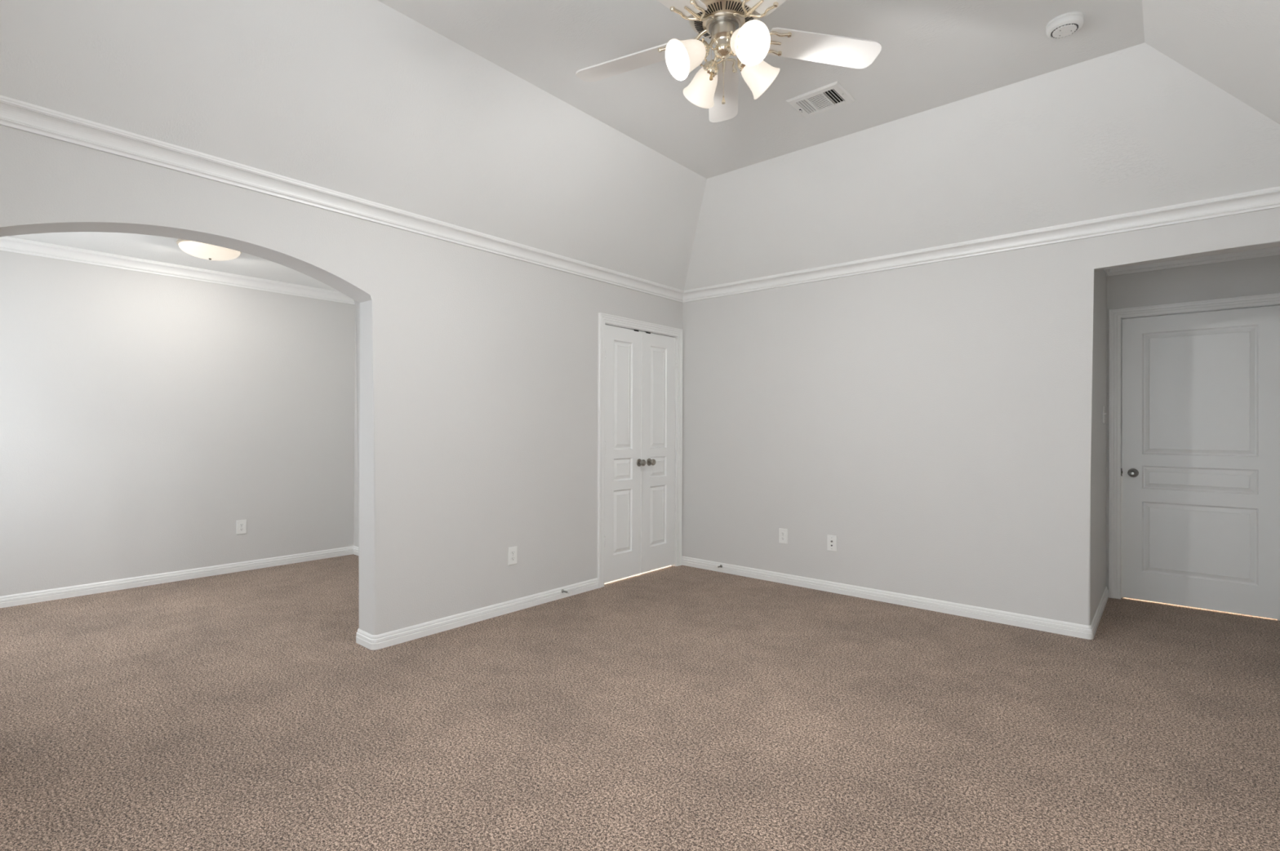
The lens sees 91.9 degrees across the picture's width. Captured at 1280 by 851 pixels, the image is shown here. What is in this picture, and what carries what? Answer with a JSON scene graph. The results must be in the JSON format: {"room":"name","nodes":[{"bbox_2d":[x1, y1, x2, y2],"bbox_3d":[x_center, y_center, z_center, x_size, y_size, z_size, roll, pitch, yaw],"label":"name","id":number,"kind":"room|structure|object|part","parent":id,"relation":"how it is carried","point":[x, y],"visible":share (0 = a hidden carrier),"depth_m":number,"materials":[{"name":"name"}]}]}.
{"room":"empty bedroom","nodes":[
{"label":"empty bedroom","id":0,"kind":"room"},
{"bbox_2d":[8,231,338,291],"bbox_3d":[-2.927,-1.325,4.088,2.596,0.080,3.400,0,0,41],"label":"ceiling","id":1,"kind":"structure","parent":0,"point":[156,248],"depth_m":4.62,"materials":[{"name":"white paint"}]},
{"bbox_2d":[176,239,242,260],"bbox_3d":[-3.036,-1.227,4.371,0.384,0.114,0.384,0,0,41],"label":"ceiling light","id":2,"kind":"object","parent":1,"relation":"attached to","point":[199,250],"visible":0.82,"depth_m":4.28,"materials":[{"name":"white glass"}]},
{"bbox_2d":[0,250,355,596],"bbox_3d":[-3.894,-0.048,4.894,0.120,2.600,3.460,0,0,41],"label":"wall","id":3,"kind":"structure","parent":0,"point":[144,416],"depth_m":4.91,"materials":[{"name":"white paint"}]},
{"bbox_2d":[0,236,355,304],"bbox_3d":[-2.889,-1.239,4.055,2.496,0.090,3.200,0,0,41],"label":"crown molding","id":4,"kind":"structure","parent":3,"relation":"attached to","point":[10,244],"depth_m":4.88,"materials":[{"name":"white paint"}]},
{"bbox_2d":[236,520,246,534],"bbox_3d":[-3.434,0.875,5.334,0.009,0.120,0.075,0,0,41],"label":"wall outlet","id":5,"kind":"object","parent":3,"relation":"attached to","point":[242,524],"visible":1,"depth_m":5.33,"materials":[{"name":"white plastic"}]},
{"bbox_2d":[0,124,682,635],"bbox_3d":[-1.287,-0.052,3.855,0.200,2.620,5.170,0,0,41],"label":"wall","id":6,"kind":"structure","parent":0,"point":[477,370],"depth_m":3.75,"materials":[{"name":"white paint"}]},
{"bbox_2d":[507,546,516,565],"bbox_3d":[-0.862,0.881,4.192,0.009,0.120,0.075,0,0,41],"label":"wall outlet","id":7,"kind":"object","parent":6,"relation":"attached to","point":[512,551],"visible":1,"depth_m":4.19,"materials":[{"name":"white plastic"}]},
{"bbox_2d":[0,546,1108,650],"bbox_3d":[-0.313,1.222,3.734,6.832,0.078,6.265,0,0,41],"label":"baseboard","id":8,"kind":"structure","parent":6,"relation":"attached to","point":[373,642],"depth_m":4.40,"materials":[{"name":"white paint"}]},
{"bbox_2d":[604,324,645,583],"bbox_3d":[-0.128,0.223,5.045,0.094,2.046,0.484,0,0,41],"label":"door","id":9,"kind":"structure","parent":6,"relation":"in","point":[624,348],"depth_m":5.06,"materials":[{"name":"white paint"}]},
{"bbox_3d":[0.015,0.312,5.184,0.059,0.064,0.064,0,0,41],"label":"knob","id":10,"kind":"part","parent":9,"relation":"part of","materials":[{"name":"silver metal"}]},
{"bbox_2d":[0,94,1279,302],"bbox_3d":[0.322,-1.180,2.400,4.136,0.090,5.040,0,0,41],"label":"crown molding","id":11,"kind":"structure","parent":6,"relation":"attached to","point":[17,114],"depth_m":3.48,"materials":[{"name":"white paint"}]},
{"bbox_2d":[597,312,682,588],"bbox_3d":[-0.047,0.195,5.292,0.218,2.144,1.081,0,0,41],"label":"door frame","id":12,"kind":"structure","parent":6,"relation":"attached to","point":[603,318],"depth_m":5.08,"materials":[{"name":"white paint"}]},
{"bbox_2d":[642,332,676,573],"bbox_3d":[0.183,0.225,5.408,0.094,2.046,0.479,0,0,41],"label":"door","id":13,"kind":"structure","parent":6,"relation":"in","point":[660,360],"depth_m":5.41,"materials":[{"name":"white paint"}]},
{"bbox_3d":[0.100,0.313,5.284,0.059,0.064,0.064,0,0,41],"label":"knob","id":14,"kind":"part","parent":13,"relation":"part of","materials":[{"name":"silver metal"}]},
{"bbox_2d":[354,307,358,546],"bbox_3d":[-1.814,-0.039,5.313,2.496,2.600,0.120,0,0,41],"label":"wall","id":15,"kind":"structure","parent":0,"point":[356,483],"depth_m":6.06,"materials":[{"name":"white paint"}]},
{"bbox_2d":[0,554,1279,850],"bbox_3d":[0.134,1.314,4.256,7.132,0.100,7.940,0,0,41],"label":"floor","id":16,"kind":"structure","parent":0,"point":[669,708],"depth_m":2.57,"materials":[{"name":"brown carpet"}]},
{"bbox_2d":[0,0,1279,290],"bbox_3d":[0.324,-1.526,2.401,4.136,0.691,5.040,0,0,41],"label":"ceiling","id":17,"kind":"structure","parent":0,"point":[968,122],"depth_m":3.14,"materials":[{"name":"white paint"}]},
{"bbox_2d":[575,0,881,122],"bbox_3d":[0.291,-1.521,2.377,1.250,0.541,1.212,0,0,41],"label":"ceiling fan","id":18,"kind":"object","parent":17,"relation":"hanging from","point":[731,26],"visible":1,"depth_m":2.43,"materials":[{"name":"white wood"}]},
{"bbox_3d":[-0.047,-1.512,2.580,0.472,0.033,0.139,-1,-1,26],"label":"blade","id":19,"kind":"part","parent":18,"relation":"part of","materials":[{"name":"white wood"}]},
{"bbox_3d":[0.041,-1.513,2.104,0.139,0.033,0.472,0,1,44],"label":"blade","id":20,"kind":"part","parent":18,"relation":"part of","materials":[{"name":"white wood"}]},
{"bbox_3d":[0.177,-1.386,2.338,0.155,0.148,0.141,0,0,-23],"label":"lamp shade","id":21,"kind":"part","parent":18,"relation":"part of","materials":[{"name":"white glass"}]},
{"bbox_3d":[0.200,-1.411,2.349,0.079,0.064,0.047,0,0,-23],"label":"light bulb","id":22,"kind":"part","parent":18,"relation":"part of","materials":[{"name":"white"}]},
{"bbox_3d":[0.260,-1.385,2.550,0.141,0.148,0.155,0,0,-23],"label":"lamp shade","id":23,"kind":"part","parent":18,"relation":"part of","materials":[{"name":"white glass"}]},
{"bbox_3d":[0.276,-1.358,2.402,0.015,0.031,0.015,0,0,41],"label":"pull knob","id":24,"kind":"part","parent":18,"relation":"part of","materials":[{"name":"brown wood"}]},
{"bbox_3d":[0.281,-1.469,2.384,0.053,0.049,0.012,0,0,-23],"label":"light arm","id":25,"kind":"part","parent":18,"relation":"part of","materials":[{"name":"gold metal"}]},
{"bbox_3d":[0.324,-1.352,2.402,0.002,0.146,0.002,0,0,41],"label":"pull chain","id":26,"kind":"part","parent":18,"relation":"part of","materials":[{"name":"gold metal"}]},
{"bbox_3d":[0.324,-1.266,2.402,0.015,0.031,0.015,0,0,41],"label":"pull knob","id":27,"kind":"part","parent":18,"relation":"part of","materials":[{"name":"gold metal"}]},
{"bbox_3d":[0.379,-1.509,2.811,0.139,0.033,0.472,0,-2,8],"label":"blade","id":28,"kind":"part","parent":18,"relation":"part of","materials":[{"name":"white"}]},
{"bbox_3d":[0.344,-1.469,2.359,0.012,0.049,0.053,0,0,-23],"label":"light arm","id":29,"kind":"part","parent":18,"relation":"part of","materials":[{"name":"gold metal"}]},
{"bbox_3d":[0.379,-1.411,2.278,0.047,0.064,0.079,0,0,-23],"label":"light bulb","id":30,"kind":"part","parent":18,"relation":"part of","materials":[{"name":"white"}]},
{"bbox_3d":[0.389,-1.385,2.255,0.141,0.148,0.155,0,0,-23],"label":"lamp shade","id":31,"kind":"part","parent":18,"relation":"part of","materials":[{"name":"white glass"}]},
{"bbox_3d":[0.472,-1.384,2.467,0.155,0.148,0.141,0,0,-23],"label":"lamp shade","id":32,"kind":"part","parent":18,"relation":"part of","materials":[{"name":"white glass"}]},
{"bbox_3d":[0.521,-1.511,2.041,0.139,0.033,0.472,0,1,-28],"label":"blade","id":33,"kind":"part","parent":18,"relation":"part of","materials":[{"name":"white wood"}]},
{"bbox_3d":[0.730,-1.509,2.478,0.472,0.033,0.139,2,0,-10],"label":"blade","id":34,"kind":"part","parent":18,"relation":"part of","materials":[{"name":"white wood"}]},
{"bbox_2d":[786,81,855,118],"bbox_3d":[0.992,-1.775,3.398,0.292,0.022,0.245,0,0,41],"label":"ceiling vent","id":35,"kind":"object","parent":17,"relation":"in","point":[833,95],"visible":1,"depth_m":3.38,"materials":[{"name":"white plastic"}]},
{"bbox_2d":[1045,11,1083,39],"bbox_3d":[1.878,-1.763,2.738,0.138,0.044,0.138,0,0,41],"label":"smoke detector","id":36,"kind":"object","parent":17,"relation":"attached to","point":[1064,25],"visible":1,"depth_m":2.71,"materials":[{"name":"white plastic"}]},
{"bbox_2d":[681,207,1279,626],"bbox_3d":[2.036,-0.038,4.329,4.236,2.620,0.130,0,0,41],"label":"wall","id":37,"kind":"structure","parent":0,"point":[934,420],"depth_m":4.32,"materials":[{"name":"white paint"}]},
{"bbox_2d":[778,528,787,544],"bbox_3d":[1.153,0.890,4.987,0.075,0.120,0.009,0,0,41],"label":"wall outlet","id":38,"kind":"object","parent":37,"relation":"attached to","point":[783,533],"visible":1,"depth_m":4.98,"materials":[{"name":"white plastic"}]},
{"bbox_2d":[826,534,836,551],"bbox_3d":[1.461,0.898,4.719,0.075,0.120,0.016,0,0,41],"label":"cable plate","id":39,"kind":"object","parent":37,"relation":"attached to","point":[831,540],"visible":1,"depth_m":4.72,"materials":[{"name":"white plastic"}]},
{"bbox_2d":[1103,246,1279,276],"bbox_3d":[3.551,-1.162,3.847,1.110,0.090,1.095,0,0,41],"label":"ceiling","id":40,"kind":"structure","parent":37,"relation":"attached to","point":[1273,251],"depth_m":4.29,"materials":[{"name":"white paint"}]},
{"bbox_2d":[1092,269,1106,620],"bbox_3d":[3.118,-0.025,4.288,0.120,2.600,1.215,0,0,41],"label":"wall","id":41,"kind":"structure","parent":0,"point":[1099,352],"depth_m":4.15,"materials":[{"name":"white paint"}]},
{"bbox_2d":[1102,406,1106,423],"bbox_3d":[3.287,-0.076,4.378,0.019,0.120,0.075,0,0,41],"label":"light switch","id":42,"kind":"object","parent":41,"relation":"attached to","point":[1104,414],"visible":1,"depth_m":4.37,"materials":[{"name":"white plastic"}]},
{"bbox_3d":[3.282,-0.076,4.382,0.006,0.120,0.075,0,0,41],"label":"plate","id":43,"kind":"part","parent":42,"relation":"part of","materials":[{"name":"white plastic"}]},
{"bbox_2d":[1106,254,1279,590],"bbox_3d":[3.979,-0.021,4.272,1.210,2.600,0.120,0,0,41],"label":"wall","id":44,"kind":"structure","parent":0,"point":[1260,275],"depth_m":4.34,"materials":[{"name":"white paint"}]},
{"bbox_2d":[1108,293,1279,621],"bbox_3d":[3.892,0.207,4.334,0.965,2.142,0.138,0,0,41],"label":"door frame","id":45,"kind":"structure","parent":44,"relation":"attached to","point":[1115,314],"depth_m":4.57,"materials":[{"name":"white paint"}]},
{"bbox_2d":[1120,306,1279,619],"bbox_3d":[3.851,0.241,4.290,0.818,2.045,0.094,0,0,41],"label":"door","id":46,"kind":"structure","parent":44,"relation":"in","point":[1200,470],"depth_m":4.28,"materials":[{"name":"white paint"}]},
{"bbox_3d":[3.582,0.346,4.497,0.064,0.064,0.059,0,0,41],"label":"knob","id":47,"kind":"part","parent":46,"relation":"part of","materials":[{"name":"silver metal"}]}
]}

